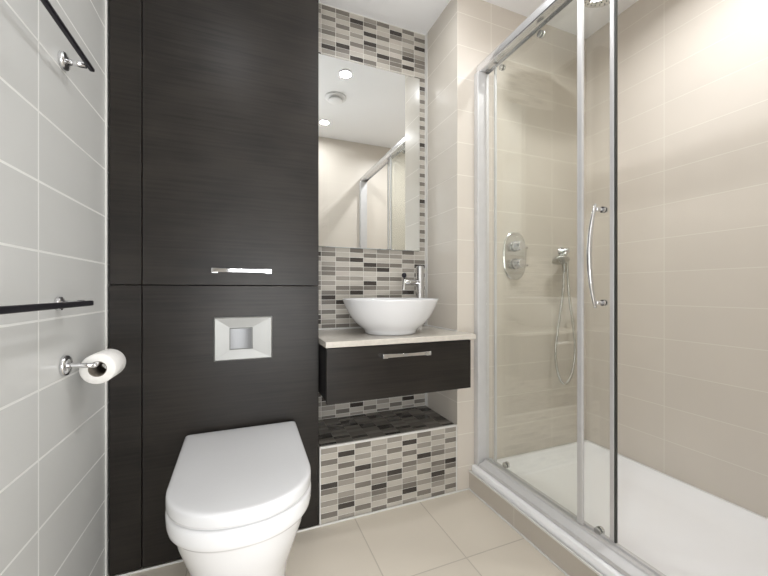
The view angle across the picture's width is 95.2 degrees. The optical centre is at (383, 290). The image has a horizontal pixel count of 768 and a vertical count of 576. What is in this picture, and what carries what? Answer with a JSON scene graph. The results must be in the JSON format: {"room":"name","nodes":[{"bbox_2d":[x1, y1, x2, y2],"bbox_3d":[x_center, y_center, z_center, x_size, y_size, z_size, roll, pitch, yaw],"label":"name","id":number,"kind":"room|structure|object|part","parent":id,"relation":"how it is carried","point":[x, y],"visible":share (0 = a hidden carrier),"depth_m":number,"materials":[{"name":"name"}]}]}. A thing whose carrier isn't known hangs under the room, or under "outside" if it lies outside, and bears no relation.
{"room":"bathroom","nodes":[
{"label":"bathroom","id":0,"kind":"room"},
{"bbox_2d":[0,0,110,575],"bbox_3d":[-0.808,-0.234,0.756,0.100,2.367,1.635,0,0,-22],"label":"wall","id":1,"kind":"structure","parent":0,"point":[52,119],"depth_m":0.83,"materials":[{"name":"grey tile"}]},
{"bbox_2d":[0,297,93,314],"bbox_3d":[-0.657,0.031,0.601,0.066,0.034,0.605,0,0,-22],"label":"towel bar","id":2,"kind":"object","parent":1,"relation":"attached to","point":[60,303],"visible":1,"depth_m":0.69,"materials":[{"name":"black metal"}]},
{"bbox_3d":[-0.763,0.031,0.863,0.043,0.015,0.015,0,0,-22],"label":"arm","id":3,"kind":"part","parent":2,"relation":"part of","materials":[{"name":"silver metal"}]},
{"bbox_2d":[40,0,94,71],"bbox_3d":[-0.667,-0.572,0.621,0.061,0.044,0.610,0,0,-22],"label":"towel bar","id":4,"kind":"object","parent":1,"relation":"attached to","point":[64,61],"visible":1,"depth_m":0.85,"materials":[{"name":"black metal"}]},
{"bbox_3d":[-0.774,-0.572,0.883,0.038,0.015,0.015,0,0,-22],"label":"arm","id":5,"kind":"part","parent":4,"relation":"part of","materials":[{"name":"silver metal"}]},
{"bbox_2d":[59,355,102,375],"bbox_3d":[-0.791,0.188,0.939,0.068,0.052,0.148,0,0,-22],"label":"toilet roll holder","id":6,"kind":"object","parent":1,"relation":"attached to","point":[66,364],"visible":0.87,"depth_m":0.88,"materials":[{"name":"silver metal"}]},
{"bbox_3d":[-0.791,0.191,0.949,0.061,0.018,0.129,0,0,-22],"label":"arm","id":7,"kind":"part","parent":6,"relation":"part of","materials":[{"name":"silver metal"}]},
{"bbox_2d":[79,349,125,383],"bbox_3d":[-0.773,0.206,0.968,0.080,0.080,0.092,0,0,-22],"label":"toilet roll","id":8,"kind":"object","parent":6,"relation":"on","point":[114,360],"visible":0.94,"depth_m":0.93,"materials":[{"name":"paper"}]},
{"bbox_2d":[105,0,107,575],"bbox_3d":[-0.909,-0.234,1.148,0.005,2.367,0.012,0,0,-22],"label":"trim","id":9,"kind":"structure","parent":1,"relation":"attached to","point":[106,1],"depth_m":1.15,"materials":[{"name":"white plastic"}]},
{"bbox_2d":[108,490,565,575],"bbox_3d":[0.282,1.000,1.139,2.409,0.100,1.735,0,0,-22],"label":"floor","id":10,"kind":"structure","parent":0,"point":[456,534],"depth_m":1.30,"materials":[{"name":"beige tile"}]},
{"bbox_2d":[109,285,318,575],"bbox_3d":[-0.642,0.466,1.429,0.693,0.969,0.306,0,0,-22],"label":"panel","id":11,"kind":"object","parent":10,"relation":"on","point":[170,388],"visible":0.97,"depth_m":1.23,"materials":[{"name":"brown wood"}]},
{"bbox_3d":[-0.869,0.462,1.183,0.090,0.960,0.018,0,0,-22],"label":"filler panel","id":12,"kind":"part","parent":11,"relation":"part of","materials":[{"name":"brown wood"}]},
{"bbox_2d":[214,316,271,361],"bbox_3d":[-0.521,0.176,1.305,0.202,0.159,0.013,0,0,-22],"label":"flush plate","id":13,"kind":"object","parent":11,"relation":"attached to","point":[235,338],"visible":1,"depth_m":1.30,"materials":[{"name":"metal"}]},
{"bbox_2d":[165,421,310,575],"bbox_3d":[-0.423,0.725,1.054,0.375,0.450,0.544,0,0,-22],"label":"toilet","id":14,"kind":"object","parent":10,"relation":"on","point":[237,500],"visible":1,"depth_m":0.88,"materials":[{"name":"white ceramic"}]},
{"bbox_3d":[-0.423,0.747,1.056,0.366,0.407,0.540,0,0,-22],"label":"bowl","id":15,"kind":"part","parent":14,"relation":"part of","materials":[{"name":"white ceramic"}]},
{"bbox_3d":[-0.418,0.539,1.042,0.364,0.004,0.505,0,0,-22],"label":"seat","id":16,"kind":"part","parent":14,"relation":"part of","materials":[{"name":"white plastic"}]},
{"bbox_3d":[-0.420,0.518,1.047,0.375,0.037,0.528,0,0,-22],"label":"lid","id":17,"kind":"part","parent":14,"relation":"part of","materials":[{"name":"white plastic"}]},
{"bbox_2d":[319,405,456,524],"bbox_3d":[-0.014,0.791,1.680,0.652,0.318,0.308,0,0,-22],"label":"tiled ledge","id":18,"kind":"object","parent":10,"relation":"on","point":[369,462],"visible":0.97,"depth_m":1.55,"materials":[{"name":"tile"}]},
{"bbox_2d":[472,440,767,575],"bbox_3d":[1.006,0.892,1.262,0.771,0.115,1.223,0,0,-22],"label":"shower tray","id":19,"kind":"object","parent":10,"relation":"on","point":[677,527],"visible":0.68,"depth_m":1.32,"materials":[{"name":"white ceramic"}]},
{"bbox_2d":[474,0,665,575],"bbox_3d":[0.694,-0.128,1.137,0.083,1.924,1.223,0,0,-22],"label":"shower enclosure","id":20,"kind":"object","parent":19,"relation":"on","point":[627,563],"visible":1,"depth_m":1.32,"materials":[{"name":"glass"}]},
{"bbox_3d":[0.698,-1.067,1.137,0.058,0.046,1.217,0,0,-22],"label":"rail","id":21,"kind":"part","parent":20,"relation":"part of","materials":[{"name":"metal"}]},
{"bbox_3d":[0.695,0.817,1.138,0.074,0.036,1.143,0,0,-22],"label":"rail","id":22,"kind":"part","parent":20,"relation":"part of","materials":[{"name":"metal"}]},
{"bbox_3d":[0.691,-0.113,1.138,0.077,0.339,0.021,0,0,-19],"label":"handle","id":23,"kind":"part","parent":20,"relation":"part of","materials":[{"name":"silver metal"}]},
{"bbox_2d":[318,3,424,419],"bbox_3d":[-0.417,-0.234,1.739,1.358,2.367,0.101,0,0,-22],"label":"wall","id":24,"kind":"structure","parent":0,"point":[345,35],"depth_m":1.82,"materials":[{"name":"tile"}]},
{"bbox_2d":[109,0,318,285],"bbox_3d":[-0.636,-0.718,1.413,0.693,1.394,0.339,0,0,-22],"label":"storage cabinet","id":25,"kind":"object","parent":24,"relation":"attached to","point":[214,104],"visible":1,"depth_m":1.27,"materials":[{"name":"brown wood"}]},
{"bbox_3d":[-0.869,-0.718,1.183,0.090,1.393,0.018,0,0,-22],"label":"filler panel","id":26,"kind":"part","parent":25,"relation":"part of","materials":[{"name":"brown wood"}]},
{"bbox_3d":[-0.522,-0.073,1.294,0.206,0.018,0.033,0,0,-22],"label":"handle","id":27,"kind":"part","parent":25,"relation":"part of","materials":[{"name":"silver metal"}]},
{"bbox_2d":[319,54,419,250],"bbox_3d":[-0.089,-0.684,1.805,0.602,0.937,0.020,0,0,-22],"label":"wall mirror","id":28,"kind":"object","parent":24,"relation":"attached to","point":[369,117],"visible":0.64,"depth_m":1.80,"materials":[{"name":"white mirror"}]},
{"bbox_2d":[319,324,456,330],"bbox_3d":[-0.013,0.188,1.678,0.651,0.008,0.306,0,0,-22],"label":"trim","id":29,"kind":"structure","parent":24,"relation":"attached to","point":[424,324],"depth_m":1.76,"materials":[{"name":"white plastic"}]},
{"bbox_2d":[319,340,470,404],"bbox_3d":[0.014,0.322,1.613,0.646,0.214,0.449,0,0,-22],"label":"vanity unit","id":30,"kind":"object","parent":24,"relation":"attached to","point":[358,373],"visible":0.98,"depth_m":1.41,"materials":[{"name":"brown wood"}]},
{"bbox_2d":[319,326,475,347],"bbox_3d":[0.018,0.203,1.631,0.676,0.023,0.422,0,0,-22],"label":"countertop","id":31,"kind":"structure","parent":30,"relation":"on","point":[332,338],"depth_m":1.47,"materials":[{"name":"beige stone"}]},
{"bbox_2d":[402,266,424,326],"bbox_3d":[0.151,0.030,1.820,0.052,0.324,0.175,0,0,40],"label":"tap","id":32,"kind":"object","parent":31,"relation":"on","point":[419,281],"visible":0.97,"depth_m":1.85,"materials":[{"name":"silver metal"}]},
{"bbox_2d":[402,279,406,290],"bbox_3d":[0.102,-0.031,1.767,0.020,0.062,0.030,0,0,33],"label":"outlet","id":33,"kind":"object","parent":32,"relation":"attached to","point":[404,282],"depth_m":1.76,"materials":[{"name":"silver metal"}]},
{"bbox_3d":[0.147,-0.046,1.817,0.026,0.026,0.133,0,0,41],"label":"spout","id":34,"kind":"part","parent":32,"relation":"part of","materials":[{"name":"silver metal"}]},
{"bbox_3d":[0.093,0.258,1.421,0.214,0.018,0.033,0,0,-22],"label":"handle","id":35,"kind":"part","parent":30,"relation":"part of","materials":[{"name":"silver metal"}]},
{"bbox_2d":[425,33,426,405],"bbox_3d":[0.233,-0.393,1.936,0.004,2.049,0.020,0,0,-22],"label":"trim","id":36,"kind":"structure","parent":24,"relation":"attached to","point":[426,33],"depth_m":1.93,"materials":[{"name":"white plastic"}]},
{"bbox_2d":[342,298,438,335],"bbox_3d":[0.029,0.114,1.606,0.437,0.156,0.437,0,0,-22],"label":"basin","id":37,"kind":"object","parent":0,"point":[376,316],"visible":1,"depth_m":1.45,"materials":[{"name":"white ceramic"}]},
{"bbox_2d":[319,0,637,38],"bbox_3d":[0.263,-1.467,1.186,2.409,0.100,1.635,0,0,-22],"label":"ceiling","id":38,"kind":"structure","parent":0,"point":[418,16],"depth_m":1.77,"materials":[{"name":"white paint"}]},
{"bbox_2d":[584,0,609,7],"bbox_3d":[0.924,-1.332,1.443,0.220,0.169,0.220,0,0,-22],"label":"shower head","id":39,"kind":"object","parent":38,"relation":"hanging from","point":[588,3],"visible":0.8,"depth_m":1.53},
{"bbox_2d":[427,0,585,490],"bbox_3d":[0.665,-0.234,2.007,0.851,2.367,0.410,0,0,-22],"label":"wall","id":40,"kind":"structure","parent":0,"point":[537,86],"depth_m":1.81,"materials":[{"name":"beige tile"}]},
{"bbox_2d":[117,488,468,575],"bbox_3d":[-0.251,0.947,1.415,1.411,0.007,0.006,0,0,-22],"label":"trim","id":41,"kind":"structure","parent":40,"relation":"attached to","point":[385,509],"depth_m":1.44,"materials":[{"name":"white plastic"}]},
{"bbox_2d":[503,232,527,279],"bbox_3d":[0.674,-0.177,1.759,0.148,0.240,0.055,0,0,-22],"label":"shower valve","id":42,"kind":"object","parent":40,"relation":"attached to","point":[514,246],"visible":1,"depth_m":1.76,"materials":[{"name":"silver metal"}]},
{"bbox_3d":[0.681,-0.137,1.758,0.066,0.054,0.046,0,0,-22],"label":"knob","id":43,"kind":"part","parent":42,"relation":"part of","materials":[{"name":"silver metal"}]},
{"bbox_3d":[0.681,-0.225,1.758,0.066,0.054,0.046,0,0,-22],"label":"knob","id":44,"kind":"part","parent":42,"relation":"part of","materials":[{"name":"silver metal"}]},
{"bbox_2d":[552,247,575,384],"bbox_3d":[0.941,0.130,1.837,0.081,0.737,0.189,0,0,41],"label":"shower","id":45,"kind":"object","parent":40,"relation":"attached to","point":[563,258],"visible":1,"depth_m":1.85,"materials":[{"name":"silver metal"}]},
{"bbox_2d":[469,470,602,575],"bbox_3d":[0.642,0.908,1.117,0.012,0.083,1.225,0,0,-22],"label":"trim","id":46,"kind":"structure","parent":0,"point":[563,558],"depth_m":1.31,"materials":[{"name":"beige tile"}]},
{"bbox_2d":[586,0,767,517],"bbox_3d":[1.335,-0.234,1.615,0.100,2.367,1.635,0,0,-22],"label":"wall","id":47,"kind":"structure","parent":0,"point":[693,74],"depth_m":1.53,"materials":[{"name":"beige tile"}]}
]}

